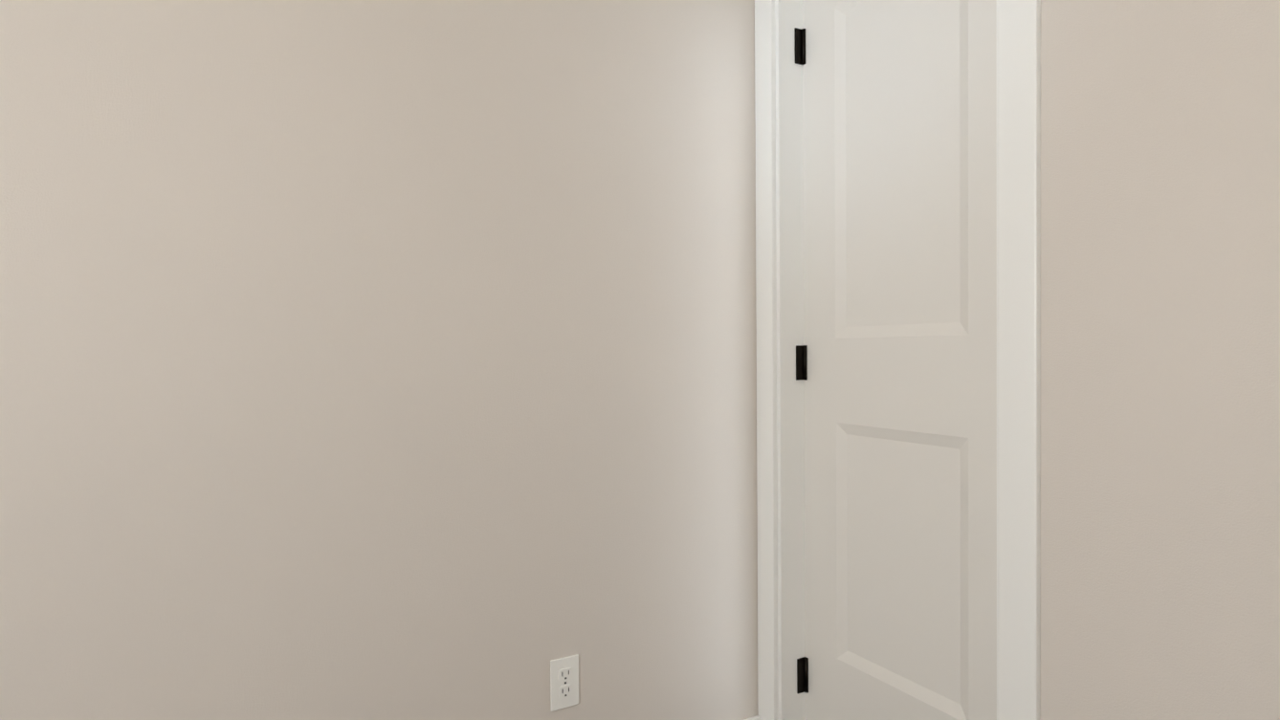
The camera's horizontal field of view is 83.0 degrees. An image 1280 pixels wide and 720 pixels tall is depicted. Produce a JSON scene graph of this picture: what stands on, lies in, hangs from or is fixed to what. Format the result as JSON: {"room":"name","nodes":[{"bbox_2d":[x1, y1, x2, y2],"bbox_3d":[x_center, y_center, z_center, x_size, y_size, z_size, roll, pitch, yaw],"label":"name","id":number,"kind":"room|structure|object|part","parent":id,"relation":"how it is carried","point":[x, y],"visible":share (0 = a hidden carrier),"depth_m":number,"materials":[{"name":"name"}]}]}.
{"room":"empty bedroom","nodes":[
{"label":"empty bedroom","id":0,"kind":"room"},
{"bbox_2d":[0,0,758,719],"bbox_3d":[-0.674,-0.179,1.422,4.620,2.440,0.120,-1,1,-30],"label":"wall","id":1,"kind":"structure","parent":0,"point":[377,360],"depth_m":1.44,"materials":[{"name":"paint"}]},
{"bbox_2d":[550,654,578,711],"bbox_3d":[-0.171,0.735,1.646,0.070,0.115,0.007,-1,1,-30],"label":"outlet","id":2,"kind":"object","parent":1,"relation":"attached to","point":[563,682],"visible":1,"depth_m":1.64,"materials":[{"name":"white plastic"}]},
{"bbox_2d":[743,715,760,719],"bbox_3d":[-0.228,1.022,-0.413,3.300,0.082,3.530,-1,1,-30],"label":"baseboard","id":3,"kind":"structure","parent":1,"relation":"attached to","point":[757,717],"depth_m":1.91,"materials":[{"name":"white wood"}]},
{"bbox_2d":[1040,0,1279,719],"bbox_3d":[1.682,-0.185,0.668,1.120,2.440,3.530,-1,1,-30],"label":"wall","id":4,"kind":"structure","parent":0,"point":[1159,360],"depth_m":1.10,"materials":[{"name":"paint"}]},
{"bbox_2d":[794,0,996,719],"bbox_3d":[0.581,0.005,1.638,0.063,2.025,0.600,-1,1,-30],"label":"door","id":5,"kind":"structure","parent":4,"relation":"in","point":[899,113],"depth_m":1.64,"materials":[{"name":"white wood"}]},
{"bbox_3d":[0.422,0.007,1.884,0.032,1.730,0.013,-1,1,-30],"label":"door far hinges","id":6,"kind":"part","parent":5,"relation":"part of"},
{"bbox_2d":[754,0,1040,719],"bbox_3d":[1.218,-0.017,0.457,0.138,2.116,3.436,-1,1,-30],"label":"trim","id":7,"kind":"structure","parent":4,"relation":"attached to","point":[780,338],"depth_m":1.85,"materials":[{"name":"white wood"}]}
]}

